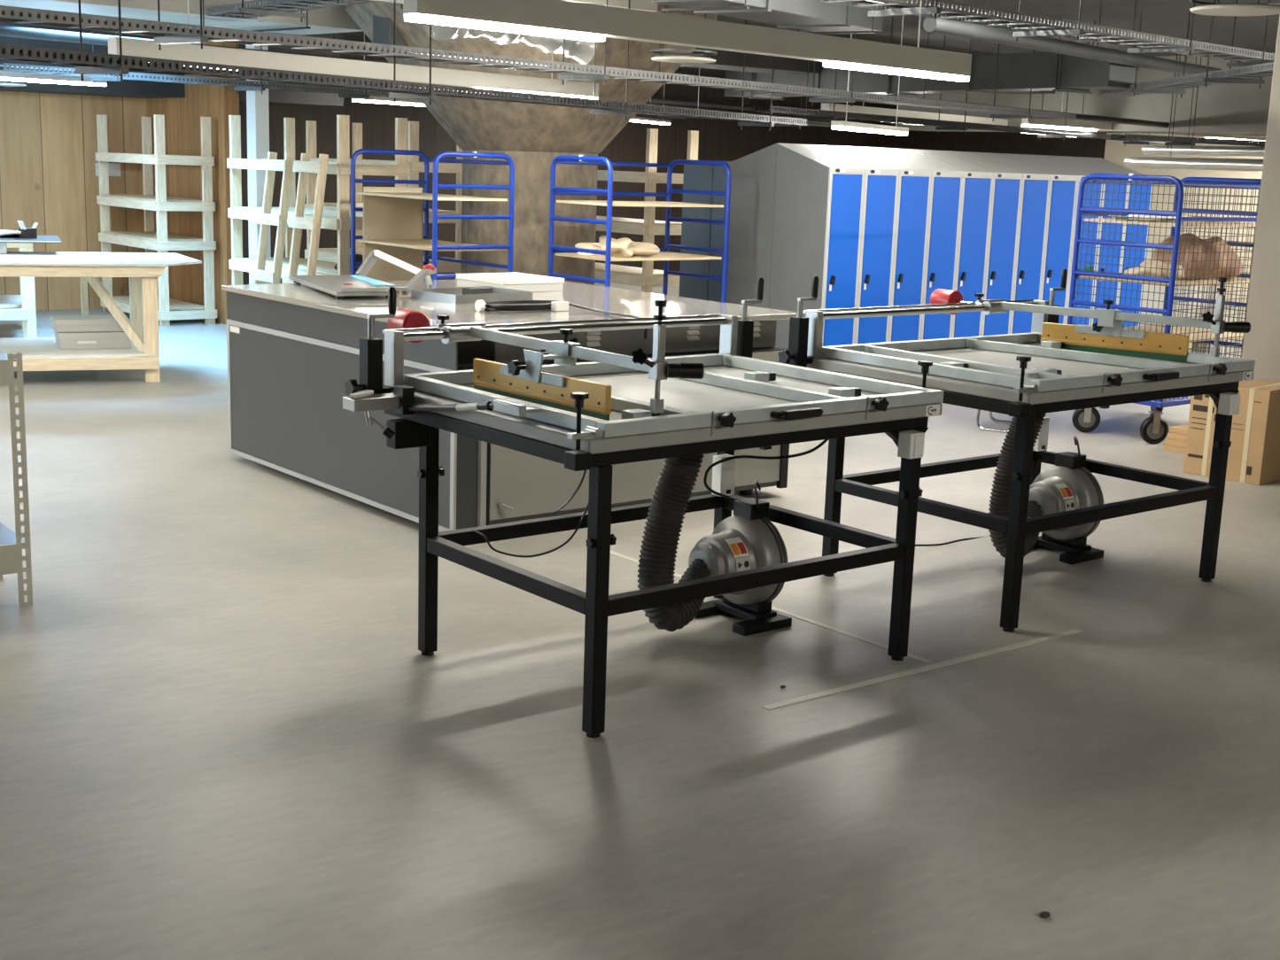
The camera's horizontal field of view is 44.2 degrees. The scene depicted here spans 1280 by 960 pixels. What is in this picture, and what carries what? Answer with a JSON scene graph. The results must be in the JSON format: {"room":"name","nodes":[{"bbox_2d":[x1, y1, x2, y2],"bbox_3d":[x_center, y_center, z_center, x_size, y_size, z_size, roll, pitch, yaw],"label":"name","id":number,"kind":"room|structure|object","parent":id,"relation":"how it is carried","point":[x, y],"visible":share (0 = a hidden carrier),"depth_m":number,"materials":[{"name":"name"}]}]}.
{"room":"workshop","nodes":[
{"label":"workshop","id":0,"kind":"room"},
{"bbox_2d":[0,91,146,310],"bbox_3d":[-9.254,-2.811,13.315,10.700,3.000,0.200,-7,15,-38],"label":"wall","id":1,"kind":"structure","parent":0,"point":[49,142],"depth_m":15.98,"materials":[{"name":"brown wood"}]},
{"bbox_2d":[0,21,343,106],"bbox_3d":[-8.219,-3.844,13.142,12.300,0.840,1.000,-7,15,-38],"label":"trim","id":2,"kind":"structure","parent":1,"relation":"attached to","point":[135,89],"depth_m":15.25,"materials":[{"name":"metal"}]},
{"bbox_2d":[145,40,239,324],"bbox_3d":[-4.493,-3.151,15.794,0.150,3.000,1.900,-7,15,-38],"label":"wall","id":3,"kind":"structure","parent":0,"point":[182,131],"depth_m":15.54,"materials":[{"name":"brown wood"}]},
{"bbox_2d":[245,44,271,284],"bbox_3d":[-3.462,-2.813,14.299,0.130,3.000,0.180,-7,15,-38],"label":"trim","id":4,"kind":"structure","parent":0,"point":[257,103],"depth_m":14.20,"materials":[{"name":"white plastic"}]},
{"bbox_2d":[345,0,717,285],"bbox_3d":[-0.867,-2.338,12.390,2.840,3.000,2.840,-7,15,-38],"label":"concrete column","id":5,"kind":"structure","parent":0,"point":[532,135],"depth_m":11.85,"materials":[{"name":"concrete"}]},
{"bbox_2d":[239,53,878,284],"bbox_3d":[-1.226,-4.399,22.495,13.500,3.000,0.200,-7,15,-38],"label":"wall","id":6,"kind":"structure","parent":0,"point":[721,140],"depth_m":23.09,"materials":[{"name":"brown wood"}]},
{"bbox_2d":[0,282,1279,959],"bbox_3d":[1.625,-0.378,10.950,24.200,0.100,22.700,-7,15,-38],"label":"floor","id":7,"kind":"structure","parent":0,"point":[227,733],"depth_m":4.79,"materials":[{"name":"concrete"}]},
{"bbox_2d":[0,351,33,607],"bbox_3d":[-2.781,0.011,5.658,1.002,0.945,0.474,-7,14,-36],"label":"shelving","id":8,"kind":"object","parent":7,"relation":"on","point":[11,544],"visible":1,"depth_m":5.77,"materials":[{"name":"beige metal"}]},
{"bbox_2d":[0,242,37,337],"bbox_3d":[-6.077,-1.682,13.652,1.580,0.866,1.145,-3,12,-22],"label":"bench","id":9,"kind":"object","parent":7,"relation":"on","point":[26,300],"visible":0.72,"depth_m":13.45,"materials":[{"name":"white wood"}]},
{"bbox_2d":[0,251,201,382],"bbox_3d":[-4.358,-1.208,11.613,2.150,0.862,1.240,-3,12,-22],"label":"bench","id":10,"kind":"object","parent":7,"relation":"on","point":[142,269],"visible":1,"depth_m":11.37,"materials":[{"name":"brown wood"}]},
{"bbox_2d":[0,337,155,357],"bbox_3d":[-4.538,-0.976,11.578,1.770,0.015,1.100,-3,12,-22],"label":"shelf","id":11,"kind":"object","parent":10,"relation":"attached to","point":[29,347],"depth_m":11.42,"materials":[{"name":"beige wood"}]},
{"bbox_2d":[54,331,131,349],"bbox_3d":[-4.054,-1.051,11.685,0.508,0.120,0.310,-4,13,-26],"label":"carton","id":12,"kind":"object","parent":10,"relation":"on","point":[106,339],"visible":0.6,"depth_m":11.55,"materials":[{"name":"grey cardboard"}]},
{"bbox_2d":[50,315,129,332],"bbox_3d":[-4.074,-1.159,11.669,0.518,0.092,0.308,-4,13,-26],"label":"carton","id":13,"kind":"object","parent":12,"relation":"on","point":[59,323],"visible":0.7,"depth_m":11.54,"materials":[{"name":"grey"}]},
{"bbox_2d":[95,114,217,325],"bbox_3d":[-4.793,-2.592,15.575,0.600,1.970,1.544,-7,15,-38],"label":"rack","id":14,"kind":"object","parent":7,"relation":"on","point":[160,241],"visible":0.91,"depth_m":15.18,"materials":[{"name":"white wood"}]},
{"bbox_2d":[102,231,202,240],"bbox_3d":[-4.799,-2.418,15.610,0.540,0.014,1.390,-7,15,-38],"label":"shelf","id":15,"kind":"object","parent":14,"relation":"attached to","point":[150,236],"depth_m":15.53,"materials":[{"name":"brown wood"}]},
{"bbox_2d":[112,295,204,310],"bbox_3d":[-4.821,-1.772,15.741,0.540,0.014,1.390,-7,15,-38],"label":"shelf","id":16,"kind":"object","parent":14,"relation":"attached to","point":[174,304],"depth_m":15.61,"materials":[{"name":"brown wood"}]},
{"bbox_2d":[249,151,294,284],"bbox_3d":[-2.966,-1.784,12.666,0.312,1.672,0.420,-7,15,-38],"label":"frame","id":17,"kind":"object","parent":7,"relation":"on","point":[271,165],"visible":0.68,"depth_m":12.57,"materials":[{"name":"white wood"}]},
{"bbox_2d":[281,153,328,283],"bbox_3d":[-2.608,-1.685,12.233,0.312,1.672,0.420,-7,15,-38],"label":"frame","id":18,"kind":"object","parent":7,"relation":"on","point":[305,166],"visible":0.63,"depth_m":12.14,"materials":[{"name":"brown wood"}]},
{"bbox_2d":[226,115,410,285],"bbox_3d":[-2.754,-2.073,13.361,0.660,1.970,2.044,-7,15,-38],"label":"rack","id":19,"kind":"object","parent":7,"relation":"on","point":[339,220],"visible":0.43,"depth_m":13.02,"materials":[{"name":"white wood"}]},
{"bbox_2d":[234,257,350,275],"bbox_3d":[-2.762,-1.821,13.412,0.600,0.014,1.890,-7,15,-38],"label":"shelf","id":20,"kind":"object","parent":19,"relation":"attached to","point":[325,267],"depth_m":13.44,"materials":[{"name":"brown wood"}]},
{"bbox_2d":[233,206,362,218],"bbox_3d":[-2.747,-2.262,13.323,0.600,0.014,1.890,-7,15,-38],"label":"shelf","id":21,"kind":"object","parent":19,"relation":"attached to","point":[237,210],"depth_m":13.43,"materials":[{"name":"brown wood"}]},
{"bbox_2d":[304,120,462,279],"bbox_3d":[-2.409,-2.353,14.802,0.640,1.970,1.994,-7,15,-38],"label":"rack","id":22,"kind":"object","parent":7,"relation":"on","point":[324,254],"visible":0.28,"depth_m":14.29,"materials":[{"name":"brown wood"}]},
{"bbox_2d":[309,202,455,213],"bbox_3d":[-2.402,-2.552,14.761,0.580,0.014,1.840,-7,15,-38],"label":"shelf","id":23,"kind":"object","parent":22,"relation":"attached to","point":[326,205],"depth_m":14.87,"materials":[{"name":"brown wood"}]},
{"bbox_2d":[318,248,449,263],"bbox_3d":[-2.417,-2.121,14.849,0.580,0.014,1.840,-7,15,-38],"label":"shelf","id":24,"kind":"object","parent":22,"relation":"attached to","point":[358,251],"depth_m":15.06,"materials":[{"name":"brown wood"}]},
{"bbox_2d":[350,148,514,279],"bbox_3d":[-1.569,-1.559,11.643,0.817,1.725,1.263,-7,15,-38],"label":"cart","id":25,"kind":"object","parent":7,"relation":"on","point":[433,244],"visible":0.29,"depth_m":11.37,"materials":[{"name":"blue metal"}]},
{"bbox_2d":[362,186,423,281],"bbox_3d":[-1.880,-1.817,12.018,0.521,0.820,0.020,-7,15,-38],"label":"sheet","id":26,"kind":"object","parent":25,"relation":"in","point":[383,217],"visible":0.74,"depth_m":11.99,"materials":[{"name":"beige wood"}]},
{"bbox_2d":[356,239,506,251],"bbox_3d":[-1.545,-1.734,11.612,0.600,0.018,1.120,-7,15,-38],"label":"shelf","id":27,"kind":"object","parent":25,"relation":"attached to","point":[427,244],"depth_m":11.34,"materials":[{"name":"brown wood"}]},
{"bbox_2d":[356,192,507,201],"bbox_3d":[-1.534,-2.077,11.542,0.600,0.018,1.120,-7,15,-38],"label":"shelf","id":28,"kind":"object","parent":25,"relation":"attached to","point":[426,196],"depth_m":11.28,"materials":[{"name":"brown wood"}]},
{"bbox_2d":[221,279,797,531],"bbox_3d":[-0.722,-0.483,8.398,2.100,0.962,2.387,-7,15,-38],"label":"base cabinet","id":29,"kind":"object","parent":7,"relation":"on","point":[292,349],"visible":0.45,"depth_m":7.72,"materials":[{"name":"metal"}]},
{"bbox_2d":[288,249,436,299],"bbox_3d":[-1.481,-1.124,8.558,0.628,0.179,1.179,-3,13,-25],"label":"cutter","id":30,"kind":"object","parent":29,"relation":"on","point":[357,284],"visible":0.98,"depth_m":8.47,"materials":[{"name":"metal"}]},
{"bbox_2d":[411,286,532,303],"bbox_3d":[-0.874,-0.971,8.220,0.360,0.055,0.520,13,16,43],"label":"metal tray","id":31,"kind":"object","parent":29,"relation":"on","point":[461,295],"visible":1,"depth_m":8.15,"materials":[{"name":"metal"}]},
{"bbox_2d":[456,271,564,292],"bbox_3d":[-0.739,-1.122,8.943,0.430,0.072,0.450,-8,15,-41],"label":"carton","id":32,"kind":"object","parent":29,"relation":"on","point":[515,281],"visible":0.94,"depth_m":8.83,"materials":[{"name":"grey cardboard"}]},
{"bbox_2d":[474,300,647,339],"bbox_3d":[-0.339,-0.800,7.667,0.864,0.136,0.403,5,12,13],"label":"ruler","id":33,"kind":"object","parent":29,"relation":"on","point":[555,306],"visible":0.98,"depth_m":7.68,"materials":[{"name":"white plastic"}]},
{"bbox_2d":[548,155,731,302],"bbox_3d":[-0.032,-1.500,11.611,1.277,1.725,0.783,-7,15,-38],"label":"cart","id":34,"kind":"object","parent":7,"relation":"on","point":[664,254],"visible":0.4,"depth_m":11.51,"materials":[{"name":"blue metal"}]},
{"bbox_2d":[574,235,659,256],"bbox_3d":[-0.197,-1.698,11.428,0.511,0.131,0.554,-7,15,-38],"label":"folded cloth","id":35,"kind":"object","parent":34,"relation":"on","point":[624,246],"visible":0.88,"depth_m":11.31,"materials":[{"name":"beige fabric"}]},
{"bbox_2d":[554,251,721,261],"bbox_3d":[-0.009,-1.646,11.586,1.060,0.018,0.640,-7,15,-38],"label":"shelf","id":36,"kind":"object","parent":34,"relation":"attached to","point":[662,255],"depth_m":11.39,"materials":[{"name":"brown wood"}]},
{"bbox_2d":[556,200,723,207],"bbox_3d":[0.004,-2.018,11.511,1.060,0.018,0.640,-7,15,-38],"label":"shelf","id":37,"kind":"object","parent":34,"relation":"attached to","point":[659,204],"depth_m":11.33,"materials":[{"name":"brown wood"}]},
{"bbox_2d":[342,277,943,737],"bbox_3d":[0.004,-0.034,5.448,1.918,1.303,1.452,-7,15,-38],"label":"table","id":38,"kind":"object","parent":7,"relation":"on","point":[613,408],"visible":0.99,"depth_m":5.15,"materials":[{"name":"black metal"}]},
{"bbox_2d":[711,454,736,496],"bbox_3d":[0.325,-0.018,6.125,0.073,0.155,0.057,-7,15,-38],"label":"bracket","id":39,"kind":"object","parent":38,"relation":"attached to","point":[724,473],"depth_m":6.10,"materials":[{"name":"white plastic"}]},
{"bbox_2d":[594,128,698,293],"bbox_3d":[-0.344,-2.214,14.460,0.600,1.970,1.994,-7,15,-38],"label":"rack","id":40,"kind":"object","parent":7,"relation":"on","point":[647,277],"visible":0.12,"depth_m":13.65,"materials":[{"name":"brown wood"}]},
{"bbox_2d":[594,262,674,276],"bbox_3d":[-0.353,-1.962,14.511,0.540,0.014,1.840,-7,15,-38],"label":"shelf","id":41,"kind":"object","parent":40,"relation":"attached to","point":[600,267],"depth_m":14.07,"materials":[{"name":"brown wood"}]},
{"bbox_2d":[678,159,731,302],"bbox_3d":[0.759,-1.762,13.045,0.512,1.720,0.750,-7,15,-38],"label":"tall cabinet","id":42,"kind":"object","parent":7,"relation":"on","point":[696,177],"visible":0.08,"depth_m":12.89,"materials":[{"name":"grey metal"}]},
{"bbox_2d":[637,454,791,636],"bbox_3d":[0.248,0.144,5.797,0.615,0.832,0.356,-7,15,-38],"label":"vacuum blower","id":43,"kind":"object","parent":7,"relation":"on","point":[747,539],"visible":0.66,"depth_m":5.78,"materials":[{"name":"metal"}]},
{"bbox_2d":[721,142,777,308],"bbox_3d":[0.940,-1.628,12.065,0.362,1.860,0.558,-7,15,-38],"label":"locker","id":44,"kind":"object","parent":7,"relation":"on","point":[753,174],"visible":0.43,"depth_m":11.86,"materials":[{"name":"grey metal"}]},
{"bbox_2d":[768,142,865,349],"bbox_3d":[1.297,-1.527,11.627,0.363,1.860,0.578,-7,15,-38],"label":"locker","id":45,"kind":"object","parent":7,"relation":"on","point":[818,197],"visible":0.72,"depth_m":11.43,"materials":[{"name":"blue"}]},
{"bbox_2d":[813,144,899,344],"bbox_3d":[1.581,-1.563,11.854,0.358,1.860,0.578,-7,15,-38],"label":"locker","id":46,"kind":"object","parent":7,"relation":"on","point":[880,190],"visible":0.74,"depth_m":11.62,"materials":[{"name":"blue metal"}]},
{"bbox_2d":[846,146,931,341],"bbox_3d":[1.863,-1.599,12.079,0.358,1.860,0.578,-7,15,-38],"label":"locker","id":47,"kind":"object","parent":7,"relation":"on","point":[914,181],"visible":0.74,"depth_m":11.84,"materials":[{"name":"blue metal"}]},
{"bbox_2d":[880,147,962,340],"bbox_3d":[2.144,-1.635,12.304,0.358,1.860,0.578,-7,15,-38],"label":"locker","id":48,"kind":"object","parent":7,"relation":"on","point":[946,181],"visible":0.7,"depth_m":12.06,"materials":[{"name":"blue metal"}]},
{"bbox_2d":[761,629,1081,710],"bbox_3d":[1.035,0.651,5.517,1.610,0.002,0.035,-7,14,-37],"label":"tape","id":49,"kind":"object","parent":7,"relation":"on","point":[794,701],"visible":1,"depth_m":5.45,"materials":[{"name":"grey plastic"}]},
{"bbox_2d":[910,148,992,337],"bbox_3d":[2.426,-1.671,12.529,0.358,1.860,0.578,-7,15,-38],"label":"locker","id":50,"kind":"object","parent":7,"relation":"on","point":[977,182],"visible":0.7,"depth_m":12.29,"materials":[{"name":"blue metal"}]},
{"bbox_2d":[941,150,1022,335],"bbox_3d":[2.708,-1.708,12.754,0.358,1.860,0.578,-7,15,-38],"label":"locker","id":51,"kind":"object","parent":7,"relation":"on","point":[1006,186],"visible":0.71,"depth_m":12.52,"materials":[{"name":"blue metal"}]},
{"bbox_2d":[971,152,1050,333],"bbox_3d":[2.990,-1.744,12.979,0.358,1.860,0.578,-7,15,-38],"label":"locker","id":52,"kind":"object","parent":7,"relation":"on","point":[1035,183],"visible":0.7,"depth_m":12.74,"materials":[{"name":"blue metal"}]},
{"bbox_2d":[778,269,1255,632],"bbox_3d":[1.579,-0.232,6.708,1.871,1.310,1.481,-7,15,-38],"label":"table","id":53,"kind":"object","parent":7,"relation":"on","point":[1055,367],"visible":0.94,"depth_m":6.51,"materials":[{"name":"black metal"}]},
{"bbox_2d":[999,153,1078,324],"bbox_3d":[3.272,-1.780,13.204,0.358,1.860,0.578,-7,15,-38],"label":"locker","id":54,"kind":"object","parent":7,"relation":"on","point":[1063,184],"visible":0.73,"depth_m":12.95,"materials":[{"name":"blue metal"}]},
{"bbox_2d":[988,413,1104,564],"bbox_3d":[1.787,-0.054,7.032,0.615,0.832,0.356,-7,15,-38],"label":"vacuum blower","id":55,"kind":"object","parent":7,"relation":"on","point":[1067,485],"visible":0.46,"depth_m":7.05,"materials":[{"name":"metal"}]},
{"bbox_2d":[1024,154,1102,325],"bbox_3d":[3.554,-1.816,13.429,0.358,1.860,0.578,-7,15,-38],"label":"locker","id":56,"kind":"object","parent":7,"relation":"on","point":[1082,173],"visible":0.21,"depth_m":13.21,"materials":[{"name":"blue metal"}]},
{"bbox_2d":[1053,155,1128,325],"bbox_3d":[3.836,-1.852,13.654,0.358,1.860,0.578,-7,15,-38],"label":"locker","id":57,"kind":"object","parent":7,"relation":"on","point":[1077,161],"visible":0.06,"depth_m":13.42,"materials":[{"name":"blue metal"}]},
{"bbox_2d":[1078,156,1152,326],"bbox_3d":[4.118,-1.888,13.879,0.358,1.860,0.578,-7,15,-38],"label":"locker","id":58,"kind":"object","parent":7,"relation":"on","point":[1099,161],"visible":0.03,"depth_m":13.65,"materials":[{"name":"blue metal"}]},
{"bbox_2d":[1067,173,1261,444],"bbox_3d":[3.584,-1.197,10.723,1.319,1.725,0.877,-7,15,-38],"label":"roll cage","id":59,"kind":"object","parent":7,"relation":"on","point":[1153,430],"visible":0.59,"depth_m":10.40,"materials":[{"name":"blue metal"}]},
{"bbox_2d":[1078,273,1249,286],"bbox_3d":[3.604,-1.365,10.706,1.090,0.018,0.710,-7,15,-38],"label":"shelf","id":60,"kind":"object","parent":59,"relation":"attached to","point":[1114,277],"depth_m":10.37,"materials":[{"name":"brown wood"}]},
{"bbox_2d":[1084,218,1256,226],"bbox_3d":[3.617,-1.737,10.630,1.090,0.018,0.710,-7,15,-38],"label":"shelf","id":61,"kind":"object","parent":59,"relation":"attached to","point":[1185,222],"depth_m":10.34,"materials":[{"name":"brown wood"}]},
{"bbox_2d":[1121,324,1243,341],"bbox_3d":[3.592,-1.002,10.779,1.090,0.018,0.710,-7,15,-38],"label":"shelf","id":62,"kind":"object","parent":59,"relation":"attached to","point":[1206,337],"depth_m":10.80,"materials":[{"name":"brown wood"}]},
{"bbox_2d":[1152,232,1242,279],"bbox_3d":[3.786,-1.532,10.759,0.561,0.298,0.551,-7,15,-38],"label":"sack","id":63,"kind":"object","parent":59,"relation":"on","point":[1167,240],"visible":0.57,"depth_m":10.62,"materials":[{"name":"brown fabric"}]},
{"bbox_2d":[1140,248,1215,350],"bbox_3d":[5.537,-1.887,16.280,0.600,1.000,0.600,11,15,38],"label":"load","id":64,"kind":"object","parent":7,"relation":"on","point":[1149,253],"visible":0.03,"depth_m":16.08,"materials":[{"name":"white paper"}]},
{"bbox_2d":[1183,379,1264,476],"bbox_3d":[3.478,-0.321,9.363,0.502,0.542,0.225,-9,16,-44],"label":"cardboard box","id":65,"kind":"object","parent":7,"relation":"on","point":[1202,415],"visible":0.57,"depth_m":9.22,"materials":[{"name":"brown cardboard"}]},
{"bbox_2d":[1225,380,1279,485],"bbox_3d":[3.643,-0.285,9.202,0.502,0.546,0.235,-9,16,-44],"label":"cardboard box","id":66,"kind":"object","parent":7,"relation":"on","point":[1253,457],"visible":0.8,"depth_m":9.02,"materials":[{"name":"brown cardboard"}]},
{"bbox_2d":[342,0,1279,76],"bbox_3d":[1.730,-3.439,10.330,24.200,0.150,22.700,-7,15,-38],"label":"ceiling","id":67,"kind":"structure","parent":0,"point":[1166,18],"depth_m":13.73,"materials":[{"name":"concrete"}]},
{"bbox_2d":[0,70,106,86],"bbox_3d":[-5.351,-3.818,13.380,1.657,0.832,0.100,-9,16,-43],"label":"linear light","id":68,"kind":"object","parent":67,"relation":"hanging from","point":[4,75],"visible":0.66,"depth_m":13.62,"materials":[{"name":"grey plastic"}]},
{"bbox_2d":[0,77,106,86],"bbox_3d":[-5.364,-3.422,13.460,1.657,0.024,0.084,-9,16,-43],"label":"diffuser","id":69,"kind":"object","parent":68,"relation":"attached to","point":[73,81],"depth_m":13.70,"materials":[{"name":"white plastic"}]},
{"bbox_2d":[0,0,362,35],"bbox_3d":[-4.555,-3.439,10.632,5.818,0.430,1.100,-9,16,-43],"label":"air duct","id":70,"kind":"object","parent":67,"relation":"hanging from","point":[335,19],"visible":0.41,"depth_m":11.57,"materials":[{"name":"black"}]},
{"bbox_2d":[0,24,388,62],"bbox_3d":[-3.850,-3.843,13.067,0.080,0.560,5.142,11,14,36],"label":"pipe","id":71,"kind":"object","parent":67,"relation":"hanging from","point":[11,31],"visible":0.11,"depth_m":12.28,"materials":[{"name":"black"}]},
{"bbox_2d":[195,0,403,22],"bbox_3d":[-2.064,-3.232,10.105,0.460,0.460,3.861,-6,14,-34],"label":"cable tray","id":72,"kind":"object","parent":67,"relation":"hanging from","point":[253,7],"visible":0.91,"depth_m":10.65,"materials":[{"name":"metal"}]},
{"bbox_2d":[108,0,598,99],"bbox_3d":[-1.432,-2.775,9.145,0.076,0.932,3.822,10,14,35],"label":"linear light","id":73,"kind":"object","parent":67,"relation":"hanging from","point":[130,46],"visible":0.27,"depth_m":8.88,"materials":[{"name":"grey"}]},
{"bbox_2d":[475,87,597,99],"bbox_3d":[-0.662,-2.515,10.279,0.063,0.024,1.185,10,14,35],"label":"diffuser","id":74,"kind":"object","parent":73,"relation":"attached to","point":[553,91],"depth_m":10.34,"materials":[{"name":"white plastic"}]},
{"bbox_2d":[0,0,806,130],"bbox_3d":[-0.677,-2.659,9.046,0.280,1.070,7.570,9,13,30],"label":"cable tray","id":75,"kind":"object","parent":67,"relation":"hanging from","point":[95,63],"visible":1,"depth_m":7.89,"materials":[{"name":"black metal"}]},
{"bbox_2d":[0,43,806,125],"bbox_3d":[-0.692,-2.218,9.136,0.124,0.050,7.570,9,13,30],"label":"tray","id":76,"kind":"object","parent":75,"relation":"on","point":[94,62],"depth_m":7.79,"materials":[{"name":"black metal"}]},
{"bbox_2d":[0,30,831,129],"bbox_3d":[-1.147,-4.284,16.456,0.401,0.860,11.690,12,15,39],"label":"cable tray","id":77,"kind":"object","parent":67,"relation":"hanging from","point":[239,85],"visible":0.4,"depth_m":13.65,"materials":[{"name":"metal"}]},
{"bbox_2d":[0,62,831,127],"bbox_3d":[-1.159,-3.946,16.524,0.244,0.050,11.690,12,15,39],"label":"tray","id":78,"kind":"object","parent":77,"relation":"on","point":[241,85],"depth_m":13.61,"materials":[{"name":"metal"}]},
{"bbox_2d":[422,23,597,64],"bbox_3d":[-0.742,-2.944,9.569,0.304,0.723,1.573,9,13,30],"label":"duct","id":79,"kind":"object","parent":67,"relation":"hanging from","point":[580,51],"visible":0.42,"depth_m":9.65,"materials":[{"name":"silver metal"}]},
{"bbox_2d":[0,0,1076,122],"bbox_3d":[0.550,-3.010,10.507,0.381,0.880,10.493,11,15,39],"label":"cable tray","id":80,"kind":"object","parent":67,"relation":"hanging from","point":[173,34],"visible":0.98,"depth_m":8.70,"materials":[{"name":"metal"}]},
{"bbox_2d":[403,0,971,81],"bbox_3d":[0.455,-2.304,6.938,0.086,0.852,3.691,13,16,42],"label":"linear light","id":81,"kind":"object","parent":67,"relation":"hanging from","point":[558,19],"visible":1,"depth_m":6.66,"materials":[{"name":"grey plastic"}]},
{"bbox_2d":[404,14,605,41],"bbox_3d":[-0.498,-1.733,6.048,0.071,0.024,0.967,13,16,42],"label":"diffuser","id":82,"kind":"object","parent":81,"relation":"attached to","point":[477,21],"depth_m":6.01,"materials":[{"name":"white plastic"}]},
{"bbox_2d":[822,61,969,81],"bbox_3d":[1.306,-2.050,7.917,0.071,0.024,1.181,13,16,42],"label":"diffuser","id":83,"kind":"object","parent":81,"relation":"attached to","point":[891,67],"depth_m":7.88,"materials":[{"name":"white plastic"}]},
{"bbox_2d":[651,0,882,34],"bbox_3d":[0.864,-3.129,10.014,0.600,0.430,2.088,10,14,33],"label":"air duct","id":84,"kind":"object","parent":67,"relation":"hanging from","point":[815,16],"visible":0.88,"depth_m":9.98,"materials":[{"name":"black"}]},
{"bbox_2d":[724,15,1140,100],"bbox_3d":[2.527,-3.998,15.081,0.450,0.630,5.328,-6,14,-33],"label":"air duct","id":85,"kind":"object","parent":67,"relation":"hanging from","point":[1047,71],"visible":0.56,"depth_m":13.92,"materials":[{"name":"black metal"}]},
{"bbox_2d":[821,102,1071,137],"bbox_3d":[3.786,-4.456,18.061,0.100,0.832,6.139,11,15,38],"label":"linear light","id":86,"kind":"object","parent":67,"relation":"hanging from","point":[826,106],"visible":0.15,"depth_m":17.00,"materials":[{"name":"grey"}]},
{"bbox_2d":[752,31,1169,146],"bbox_3d":[3.739,-3.979,16.022,0.320,0.960,8.689,11,15,38],"label":"cable tray","id":87,"kind":"object","parent":67,"relation":"hanging from","point":[810,114],"visible":0.9,"depth_m":14.93,"materials":[{"name":"black metal"}]},
{"bbox_2d":[752,105,1169,143],"bbox_3d":[3.726,-3.592,16.101,0.164,0.050,8.688,11,15,38],"label":"tray","id":88,"kind":"object","parent":87,"relation":"on","point":[811,114],"depth_m":14.82,"materials":[{"name":"black"}]},
{"bbox_2d":[819,0,1275,69],"bbox_3d":[2.962,-2.990,9.930,5.290,0.530,0.460,-9,16,-43],"label":"cable tray","id":89,"kind":"object","parent":67,"relation":"hanging from","point":[904,8],"visible":0.98,"depth_m":9.47,"materials":[{"name":"metal"}]},
{"bbox_2d":[923,0,1221,75],"bbox_3d":[3.493,-3.430,11.989,0.100,0.450,5.099,11,15,38],"label":"ceiling light","id":90,"kind":"object","parent":67,"relation":"hanging from","point":[944,27],"visible":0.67,"depth_m":11.44,"materials":[{"name":"black metal"}]},
{"bbox_2d":[896,52,1275,134],"bbox_3d":[9.177,-3.327,13.422,0.600,0.800,18.000,-7,15,-38],"label":"trim","id":91,"kind":"structure","parent":67,"relation":"attached to","point":[1223,108],"depth_m":17.20,"materials":[{"name":"grey paint"}]},
{"bbox_2d":[1021,92,1265,140],"bbox_3d":[6.134,-4.449,18.424,5.508,0.832,0.101,-8,15,-41],"label":"linear light","id":92,"kind":"object","parent":67,"relation":"hanging from","point":[1034,122],"visible":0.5,"depth_m":17.33,"materials":[{"name":"grey plastic"}]},
{"bbox_2d":[1099,0,1273,98],"bbox_3d":[4.176,-3.252,11.805,0.420,0.680,4.124,2,11,0],"label":"cable tray","id":93,"kind":"object","parent":67,"relation":"hanging from","point":[1249,76],"visible":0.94,"depth_m":11.46,"materials":[{"name":"metal"}]},
{"bbox_2d":[1110,40,1265,148],"bbox_3d":[6.338,-3.804,15.775,3.906,1.030,0.360,-4,13,-25],"label":"cable tray","id":94,"kind":"object","parent":67,"relation":"hanging from","point":[1173,141],"visible":0.91,"depth_m":15.30,"materials":[{"name":"black metal"}]},
{"bbox_2d":[1110,133,1265,146],"bbox_3d":[6.324,-3.383,15.860,3.905,0.050,0.204,-4,13,-25],"label":"tray","id":95,"kind":"object","parent":94,"relation":"on","point":[1173,141],"depth_m":15.31,"materials":[{"name":"black"}]},
{"bbox_2d":[1124,54,1263,171],"bbox_3d":[6.290,-3.629,15.380,0.120,1.220,3.722,-5,14,-32],"label":"linear light","id":96,"kind":"object","parent":67,"relation":"hanging from","point":[1132,162],"visible":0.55,"depth_m":16.26,"materials":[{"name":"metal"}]},
{"bbox_2d":[1141,55,1264,156],"bbox_3d":[6.526,-3.732,15.551,0.100,1.070,3.722,-5,14,-32],"label":"linear light","id":97,"kind":"object","parent":67,"relation":"hanging from","point":[1155,150],"visible":0.81,"depth_m":16.51,"materials":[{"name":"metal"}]},
{"bbox_2d":[1189,0,1279,15],"bbox_3d":[2.897,-2.512,7.567,0.449,0.532,0.449,-7,15,-38],"label":"ceiling light","id":98,"kind":"object","parent":67,"relation":"hanging from","point":[1214,9],"visible":1,"depth_m":7.53,"materials":[{"name":"grey plastic"}]},
{"bbox_2d":[876,94,1264,308],"bbox_3d":[11.071,-3.071,18.017,0.200,3.000,22.500,-7,15,-38],"label":"wall","id":99,"kind":"structure","parent":0,"point":[1116,151],"depth_m":22.81,"materials":[{"name":"beige paint"}]},
{"bbox_2d":[680,34,1055,93],"bbox_3d":[3.763,-4.603,17.744,11.200,0.380,0.600,-7,15,-38],"label":"trim","id":100,"kind":"structure","parent":99,"relation":"attached to","point":[725,59],"depth_m":15.52,"materials":[{"name":"metal"}]},
{"bbox_2d":[1241,14,1279,380],"bbox_3d":[4.469,-1.497,9.143,0.600,3.000,1.580,-7,15,-38],"label":"column","id":101,"kind":"structure","parent":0,"point":[1261,345],"depth_m":9.53,"materials":[{"name":"paint"}]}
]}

